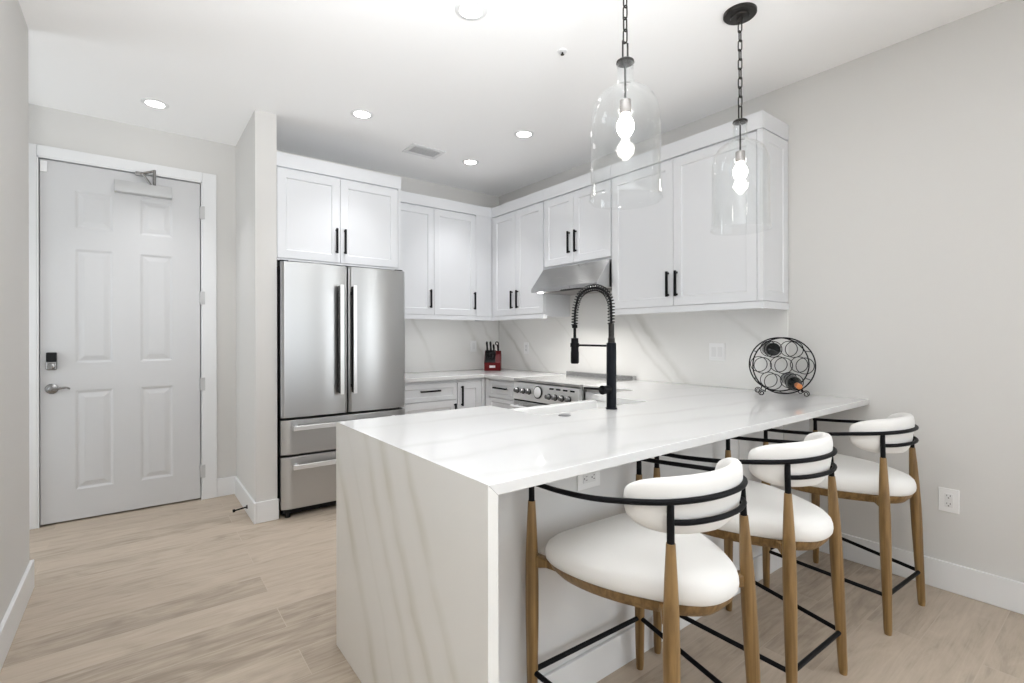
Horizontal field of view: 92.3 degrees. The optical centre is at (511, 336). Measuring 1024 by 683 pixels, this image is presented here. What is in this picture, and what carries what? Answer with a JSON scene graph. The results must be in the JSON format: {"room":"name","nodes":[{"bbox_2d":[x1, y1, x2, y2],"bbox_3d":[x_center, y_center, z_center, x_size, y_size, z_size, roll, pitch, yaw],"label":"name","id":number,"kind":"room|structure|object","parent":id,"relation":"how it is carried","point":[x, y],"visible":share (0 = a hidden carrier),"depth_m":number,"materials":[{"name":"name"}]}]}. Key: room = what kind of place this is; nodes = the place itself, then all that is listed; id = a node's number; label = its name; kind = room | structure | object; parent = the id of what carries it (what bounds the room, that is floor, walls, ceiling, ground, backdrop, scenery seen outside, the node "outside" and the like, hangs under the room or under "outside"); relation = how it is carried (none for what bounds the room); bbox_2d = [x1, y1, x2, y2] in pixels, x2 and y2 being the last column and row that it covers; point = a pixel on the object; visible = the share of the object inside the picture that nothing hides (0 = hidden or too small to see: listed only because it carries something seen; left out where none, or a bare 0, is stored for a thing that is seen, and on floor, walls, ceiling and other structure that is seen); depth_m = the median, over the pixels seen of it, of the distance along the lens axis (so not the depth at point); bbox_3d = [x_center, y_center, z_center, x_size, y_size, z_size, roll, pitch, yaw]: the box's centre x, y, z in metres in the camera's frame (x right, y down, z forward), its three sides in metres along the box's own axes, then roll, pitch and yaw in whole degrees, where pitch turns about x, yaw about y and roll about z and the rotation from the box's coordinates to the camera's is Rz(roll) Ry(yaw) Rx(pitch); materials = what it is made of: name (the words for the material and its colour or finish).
{"room":"kitchen","nodes":[
{"label":"kitchen","id":0,"kind":"room"},
{"bbox_2d":[0,0,29,623],"bbox_3d":[-0.213,-0.141,-0.519,0.130,2.810,7.435,0,0,-38],"label":"wall","id":1,"kind":"structure","parent":0,"point":[14,125],"depth_m":2.14,"materials":[{"name":"white paint"}]},
{"bbox_2d":[0,559,33,670],"bbox_3d":[-0.345,1.193,-0.330,0.146,0.142,7.001,0,0,-38],"label":"baseboard","id":2,"kind":"structure","parent":1,"relation":"attached to","point":[10,622],"depth_m":2.11,"materials":[{"name":"white paint"}]},
{"bbox_2d":[28,103,235,478],"bbox_3d":[-3.232,-0.134,3.309,2.502,2.810,0.150,0,0,-38],"label":"wall","id":3,"kind":"structure","parent":0,"point":[51,127],"depth_m":3.87,"materials":[{"name":"white paint"}]},
{"bbox_2d":[40,159,204,524],"bbox_3d":[-2.770,0.016,3.556,0.935,2.483,0.111,0,0,-38],"label":"door","id":4,"kind":"structure","parent":3,"relation":"in","point":[121,384],"depth_m":3.52,"materials":[{"name":"grey paint"}]},
{"bbox_2d":[29,143,216,529],"bbox_3d":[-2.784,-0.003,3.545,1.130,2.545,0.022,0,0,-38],"label":"trim","id":5,"kind":"structure","parent":3,"relation":"attached to","point":[209,256],"depth_m":3.76,"materials":[{"name":"white paint"}]},
{"bbox_2d":[217,476,234,496],"bbox_3d":[-2.281,1.198,3.933,0.137,0.142,0.016,0,0,-38],"label":"baseboard","id":6,"kind":"structure","parent":3,"relation":"attached to","point":[225,486],"depth_m":3.92,"materials":[{"name":"white paint"}]},
{"bbox_2d":[236,110,276,501],"bbox_3d":[-1.965,-0.137,3.741,0.135,2.810,0.908,0,0,-38],"label":"wall partition","id":7,"kind":"structure","parent":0,"point":[256,148],"depth_m":3.41,"materials":[{"name":"white paint"}]},
{"bbox_2d":[234,476,278,523],"bbox_3d":[-1.926,1.197,3.686,0.157,0.142,0.808,0,0,-38],"label":"baseboard","id":8,"kind":"structure","parent":7,"relation":"attached to","point":[268,510],"depth_m":3.39,"materials":[{"name":"white paint"}]},
{"bbox_2d":[232,505,247,512],"bbox_3d":[-1.922,1.217,3.477,0.094,0.036,0.028,0,0,-38],"label":"door stop","id":9,"kind":"object","parent":8,"relation":"attached to","point":[246,507],"visible":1,"depth_m":3.47,"materials":[{"name":"black metal"}]},
{"bbox_2d":[277,150,498,378],"bbox_3d":[-1.190,-0.139,4.823,2.413,2.810,0.300,0,0,-38],"label":"wall","id":10,"kind":"structure","parent":0,"point":[411,185],"depth_m":5.00,"materials":[{"name":"white paint"}]},
{"bbox_2d":[277,151,400,269],"bbox_3d":[-1.468,-0.917,3.974,0.936,0.756,0.690,0,0,-38],"label":"upper cabinet","id":11,"kind":"object","parent":10,"relation":"attached to","point":[328,213],"visible":0.91,"depth_m":3.69,"materials":[{"name":"white paint"}]},
{"bbox_2d":[401,191,491,320],"bbox_3d":[-0.742,-0.729,4.748,1.128,1.137,0.355,0,0,-38],"label":"upper cabinet","id":12,"kind":"object","parent":10,"relation":"attached to","point":[446,245],"visible":0.77,"depth_m":4.66,"materials":[{"name":"white paint"}]},
{"bbox_2d":[405,319,498,372],"bbox_3d":[-0.723,0.080,4.982,1.440,0.538,0.014,0,0,-38],"label":"backsplash slab","id":13,"kind":"structure","parent":10,"relation":"attached to","point":[431,345],"depth_m":5.01,"materials":[{"name":"stone"}]},
{"bbox_2d":[470,341,475,351],"bbox_3d":[-0.408,0.101,5.209,0.075,0.116,0.008,0,0,-38],"label":"switch","id":14,"kind":"object","parent":13,"relation":"attached to","point":[472,343],"visible":1,"depth_m":5.20,"materials":[{"name":"white plastic"}]},
{"bbox_2d":[0,494,1023,682],"bbox_3d":[0.434,1.292,0.835,5.300,0.060,8.800,0,0,-38],"label":"floor","id":15,"kind":"structure","parent":0,"point":[193,590],"depth_m":2.20,"materials":[{"name":"brown wood"}]},
{"bbox_2d":[277,260,404,517],"bbox_3d":[-1.414,0.365,3.923,0.933,1.803,0.774,0,0,-38],"label":"refrigerator","id":16,"kind":"object","parent":15,"relation":"on","point":[341,329],"visible":0.82,"depth_m":3.57,"materials":[{"name":"silver metal"}]},
{"bbox_2d":[402,379,456,414],"bbox_3d":[-0.876,0.823,4.457,0.550,0.884,0.620,0,0,-38],"label":"base cabinet","id":17,"kind":"object","parent":15,"relation":"on","point":[439,395],"visible":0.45,"depth_m":4.24,"materials":[{"name":"white paint"}]},
{"bbox_2d":[405,368,565,382],"bbox_3d":[-0.379,0.364,4.541,1.443,0.030,1.101,0,0,-38],"label":"countertop","id":18,"kind":"structure","parent":17,"relation":"on","point":[504,374],"depth_m":4.51,"materials":[{"name":"white stone"}]},
{"bbox_2d":[484,350,500,370],"bbox_3d":[-0.197,0.244,5.069,0.168,0.208,0.152,0,0,2],"label":"knife block","id":19,"kind":"object","parent":18,"relation":"on","point":[490,364],"visible":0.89,"depth_m":5.00,"materials":[{"name":"red paint"}]},
{"bbox_2d":[456,378,484,408],"bbox_3d":[-0.532,0.823,4.721,0.314,0.884,0.620,0,0,-38],"label":"base cabinet","id":20,"kind":"object","parent":15,"relation":"on","point":[471,391],"visible":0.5,"depth_m":4.50,"materials":[{"name":"white paint"}]},
{"bbox_2d":[485,378,513,408],"bbox_3d":[0.125,0.821,4.553,0.620,0.884,0.503,0,0,-38],"label":"base cabinet","id":21,"kind":"object","parent":15,"relation":"on","point":[498,392],"visible":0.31,"depth_m":4.41,"materials":[{"name":"white paint"}]},
{"bbox_2d":[510,371,635,407],"bbox_3d":[0.482,0.789,4.014,0.714,0.946,0.768,0,0,-38],"label":"range","id":22,"kind":"object","parent":15,"relation":"on","point":[554,389],"visible":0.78,"depth_m":3.90,"materials":[{"name":"silver metal"}]},
{"bbox_2d":[510,400,544,407],"bbox_3d":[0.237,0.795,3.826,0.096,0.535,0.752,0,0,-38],"label":"oven","id":23,"kind":"object","parent":22,"relation":"in","point":[517,403],"depth_m":3.98,"materials":[{"name":"silver metal"}]},
{"bbox_2d":[514,375,631,387],"bbox_3d":[0.488,0.357,4.020,0.602,0.018,0.768,0,0,-38],"label":"cooktop","id":24,"kind":"object","parent":22,"relation":"in","point":[554,381],"depth_m":3.96,"materials":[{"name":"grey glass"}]},
{"bbox_2d":[585,389,599,399],"bbox_3d":[0.890,0.819,3.556,0.620,0.884,0.456,0,0,-38],"label":"base cabinet","id":25,"kind":"object","parent":15,"relation":"on","point":[588,395],"visible":0.02,"depth_m":3.53,"materials":[{"name":"white paint"}]},
{"bbox_2d":[525,457,760,682],"bbox_3d":[0.420,0.810,1.518,0.559,0.904,0.545,0,0,-35],"label":"counter stool","id":26,"kind":"object","parent":15,"relation":"on","point":[654,555],"visible":0.96,"depth_m":1.37,"materials":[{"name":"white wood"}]},
{"bbox_2d":[498,419,809,682],"bbox_3d":[0.544,0.820,2.485,2.510,0.884,0.810,0,0,-38],"label":"base cabinet","id":27,"kind":"object","parent":15,"relation":"on","point":[570,615],"visible":0.14,"depth_m":1.73,"materials":[{"name":"white paint"}]},
{"bbox_2d":[577,470,599,490],"bbox_3d":[0.279,0.511,1.783,0.116,0.078,0.008,0,0,-38],"label":"island outlet","id":28,"kind":"object","parent":27,"relation":"attached to","point":[585,481],"visible":0.81,"depth_m":1.78,"materials":[{"name":"white plastic"}]},
{"bbox_2d":[583,472,595,483],"bbox_3d":[0.281,0.511,1.781,0.066,0.033,0.002,0,0,-38],"label":"receptacle","id":29,"kind":"object","parent":28,"relation":"attached to","point":[589,478],"depth_m":1.78,"materials":[{"name":"grey plastic"}]},
{"bbox_2d":[336,380,868,682],"bbox_3d":[0.479,0.805,2.542,2.541,0.915,1.553,0,0,-38],"label":"countertop","id":30,"kind":"structure","parent":27,"relation":"on","point":[417,494],"depth_m":1.60,"materials":[{"name":"white stone"}]},
{"bbox_2d":[511,400,624,414],"bbox_3d":[0.307,0.501,2.557,0.816,0.244,0.440,0,0,-38],"label":"sink","id":31,"kind":"object","parent":30,"relation":"in","point":[586,404],"visible":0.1,"depth_m":2.76,"materials":[{"name":"white ceramic"}]},
{"bbox_2d":[570,284,616,409],"bbox_3d":[0.339,0.042,2.407,0.213,0.609,0.298,0,0,-38],"label":"kitchen faucet","id":32,"kind":"object","parent":30,"relation":"on","point":[609,389],"visible":1,"depth_m":2.35,"materials":[{"name":"black metal"}]},
{"bbox_2d":[749,337,815,396],"bbox_3d":[1.580,0.172,2.888,0.328,0.337,0.152,0,0,18],"label":"wine rack","id":33,"kind":"object","parent":30,"relation":"on","point":[773,338],"visible":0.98,"depth_m":2.86,"materials":[{"name":"black metal"}]},
{"bbox_2d":[761,343,780,355],"bbox_3d":[1.549,0.073,2.965,0.075,0.075,0.309,0,0,18],"label":"wine bottle","id":34,"kind":"object","parent":33,"relation":"in","point":[773,349],"visible":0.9,"depth_m":2.83,"materials":[{"name":"black glass"}]},
{"bbox_2d":[781,373,802,389],"bbox_3d":[1.619,0.259,2.832,0.075,0.087,0.311,0,0,18],"label":"wine bottle","id":35,"kind":"object","parent":33,"relation":"in","point":[793,382],"visible":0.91,"depth_m":2.78,"materials":[{"name":"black glass"}]},
{"bbox_2d":[653,432,847,682],"bbox_3d":[0.937,0.809,1.915,0.559,0.904,0.545,0,0,-36],"label":"counter stool","id":36,"kind":"object","parent":15,"relation":"on","point":[782,520],"visible":0.8,"depth_m":1.71,"materials":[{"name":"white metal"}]},
{"bbox_2d":[761,413,925,635],"bbox_3d":[1.621,0.808,2.390,0.559,0.904,0.545,0,0,-34],"label":"counter stool","id":37,"kind":"object","parent":15,"relation":"on","point":[858,479],"visible":0.87,"depth_m":2.18,"materials":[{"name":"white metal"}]},
{"bbox_2d":[18,0,1006,196],"bbox_3d":[0.427,-1.598,0.835,5.300,0.100,8.800,0,0,-38],"label":"ceiling","id":38,"kind":"structure","parent":0,"point":[428,75],"depth_m":2.81,"materials":[{"name":"white paint"}]},
{"bbox_2d":[141,98,168,108],"bbox_3d":[-2.360,-1.538,3.252,0.154,0.006,0.154,0,0,-38],"label":"recessed light","id":39,"kind":"object","parent":38,"relation":"in","point":[154,103],"visible":1,"depth_m":3.25,"materials":[{"name":"white paint"}]},
{"bbox_2d":[145,100,164,107],"bbox_3d":[-2.360,-1.540,3.252,0.104,0.002,0.104,0,0,-38],"label":"diffuser","id":40,"kind":"object","parent":39,"relation":"attached to","point":[151,103],"depth_m":3.25,"materials":[{"name":"white plastic"}]},
{"bbox_2d":[350,109,373,118],"bbox_3d":[-1.041,-1.541,3.412,0.154,0.006,0.154,0,0,-38],"label":"recessed light","id":41,"kind":"object","parent":38,"relation":"in","point":[358,113],"visible":1,"depth_m":3.41,"materials":[{"name":"white paint"}]},
{"bbox_2d":[354,111,369,117],"bbox_3d":[-1.041,-1.543,3.412,0.104,0.002,0.104,0,0,-38],"label":"diffuser","id":42,"kind":"object","parent":41,"relation":"attached to","point":[358,114],"depth_m":3.41,"materials":[{"name":"white plastic"}]},
{"bbox_2d":[402,143,445,158],"bbox_3d":[-0.732,-1.539,4.099,0.300,0.016,0.210,0,0,-38],"label":"ceiling vent","id":43,"kind":"object","parent":38,"relation":"in","point":[415,149],"visible":1,"depth_m":4.08,"materials":[{"name":"white metal"}]},
{"bbox_2d":[462,159,478,164],"bbox_3d":[-0.367,-1.543,4.355,0.154,0.006,0.154,0,0,-38],"label":"recessed light","id":44,"kind":"object","parent":38,"relation":"in","point":[466,161],"visible":1,"depth_m":4.35,"materials":[{"name":"white paint"}]},
{"bbox_2d":[465,160,475,163],"bbox_3d":[-0.367,-1.544,4.355,0.104,0.002,0.104,0,0,-38],"label":"diffuser","id":45,"kind":"object","parent":44,"relation":"attached to","point":[466,161],"depth_m":4.35,"materials":[{"name":"white plastic"}]},
{"bbox_2d":[455,0,486,20],"bbox_3d":[-0.194,-1.543,2.329,0.154,0.006,0.154,0,0,-38],"label":"recessed light","id":46,"kind":"object","parent":38,"relation":"in","point":[472,10],"visible":1,"depth_m":2.32,"materials":[{"name":"white paint"}]},
{"bbox_2d":[460,3,481,17],"bbox_3d":[-0.194,-1.545,2.329,0.104,0.002,0.104,0,0,-38],"label":"diffuser","id":47,"kind":"object","parent":46,"relation":"attached to","point":[467,10],"depth_m":2.33,"materials":[{"name":"white plastic"}]},
{"bbox_2d":[514,130,533,137],"bbox_3d":[0.091,-1.544,3.755,0.154,0.006,0.154,0,0,-38],"label":"recessed light","id":48,"kind":"object","parent":38,"relation":"in","point":[521,133],"visible":1,"depth_m":3.75,"materials":[{"name":"white paint"}]},
{"bbox_2d":[517,132,530,136],"bbox_3d":[0.091,-1.545,3.755,0.104,0.002,0.104,0,0,-38],"label":"diffuser","id":49,"kind":"object","parent":48,"relation":"attached to","point":[519,134],"depth_m":3.76,"materials":[{"name":"white plastic"}]},
{"bbox_2d":[558,48,566,55],"bbox_3d":[0.273,-1.536,2.664,0.052,0.022,0.052,0,0,-38],"label":"sprinkler head","id":50,"kind":"object","parent":38,"relation":"attached to","point":[562,51],"visible":1,"depth_m":2.66},
{"bbox_2d":[589,0,662,200],"bbox_3d":[0.423,-1.028,1.840,0.270,1.040,0.270,0,0,-38],"label":"pendant lamp","id":51,"kind":"object","parent":38,"relation":"hanging from","point":[625,125],"visible":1,"depth_m":1.83,"materials":[{"name":"clear glass"}]},
{"bbox_2d":[619,98,630,115],"bbox_3d":[0.424,-0.860,1.840,0.044,0.055,0.044,0,0,-38],"label":"socket","id":52,"kind":"object","parent":51,"relation":"attached to","point":[625,103],"depth_m":1.82,"materials":[{"name":"grey metal"}]},
{"bbox_2d":[711,2,771,229],"bbox_3d":[1.091,-1.029,2.352,0.270,1.040,0.270,0,0,-38],"label":"pendant lamp","id":53,"kind":"object","parent":38,"relation":"hanging from","point":[740,13],"visible":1,"depth_m":2.34,"materials":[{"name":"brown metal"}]},
{"bbox_2d":[735,150,744,162],"bbox_3d":[1.092,-0.862,2.352,0.044,0.055,0.044,0,0,-38],"label":"socket","id":54,"kind":"object","parent":53,"relation":"attached to","point":[739,155],"depth_m":2.34,"materials":[{"name":"grey metal"}]},
{"bbox_2d":[499,0,1023,582],"bbox_3d":[2.384,-0.147,2.272,0.150,2.810,8.700,0,0,-38],"label":"wall","id":55,"kind":"structure","parent":0,"point":[906,157],"depth_m":2.51,"materials":[{"name":"white paint"}]},
{"bbox_2d":[475,190,569,321],"bbox_3d":[0.055,-0.730,4.881,0.355,1.137,1.121,0,0,-38],"label":"upper cabinet","id":56,"kind":"object","parent":55,"relation":"attached to","point":[518,224],"visible":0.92,"depth_m":4.61,"materials":[{"name":"white paint"}]},
{"bbox_2d":[531,259,611,295],"bbox_3d":[0.581,-0.480,4.089,0.466,0.216,0.765,0,0,-38],"label":"range hood","id":57,"kind":"object","parent":55,"relation":"attached to","point":[567,280],"visible":0.67,"depth_m":3.93,"materials":[{"name":"silver metal"}]},
{"bbox_2d":[543,165,612,269],"bbox_3d":[0.632,-0.945,4.129,0.355,0.710,0.772,0,0,-38],"label":"upper cabinet","id":58,"kind":"object","parent":55,"relation":"attached to","point":[577,229],"visible":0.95,"depth_m":4.00,"materials":[{"name":"white paint"}]},
{"bbox_2d":[499,292,788,391],"bbox_3d":[0.781,-0.046,4.226,0.014,0.784,3.016,0,0,-38],"label":"backsplash slab","id":59,"kind":"structure","parent":55,"relation":"attached to","point":[673,347],"depth_m":3.77,"materials":[{"name":"stone"}]},
{"bbox_2d":[524,342,528,353],"bbox_3d":[0.146,0.118,5.035,0.008,0.116,0.075,0,0,-38],"label":"backsplash outlet","id":60,"kind":"object","parent":59,"relation":"attached to","point":[526,344],"visible":1,"depth_m":5.03,"materials":[{"name":"white plastic"}]},
{"bbox_2d":[709,343,724,360],"bbox_3d":[1.411,0.105,3.386,0.008,0.120,0.116,0,0,-38],"label":"wall switch","id":61,"kind":"object","parent":59,"relation":"attached to","point":[716,350],"visible":1,"depth_m":3.38,"materials":[{"name":"white plastic"}]},
{"bbox_2d":[611,110,788,314],"bbox_3d":[1.217,-0.733,3.371,0.358,1.137,1.138,0,0,-38],"label":"upper cabinet","id":62,"kind":"object","parent":55,"relation":"attached to","point":[667,257],"visible":0.98,"depth_m":3.13,"materials":[{"name":"white paint"}]},
{"bbox_2d":[819,532,1023,614],"bbox_3d":[3.236,1.185,1.029,0.016,0.142,4.795,0,0,-38],"label":"baseboard","id":63,"kind":"structure","parent":55,"relation":"attached to","point":[985,587],"depth_m":2.42,"materials":[{"name":"white paint"}]},
{"bbox_2d":[938,487,958,513],"bbox_3d":[2.161,0.810,2.434,0.008,0.116,0.078,0,0,-38],"label":"wall outlet","id":64,"kind":"object","parent":55,"relation":"attached to","point":[948,499],"visible":1,"depth_m":2.43,"materials":[{"name":"white plastic"}]},
{"bbox_2d":[944,493,952,507],"bbox_3d":[2.159,0.810,2.433,0.002,0.066,0.033,0,0,-38],"label":"receptacle","id":65,"kind":"object","parent":64,"relation":"attached to","point":[948,497],"depth_m":2.43,"materials":[{"name":"grey plastic"}]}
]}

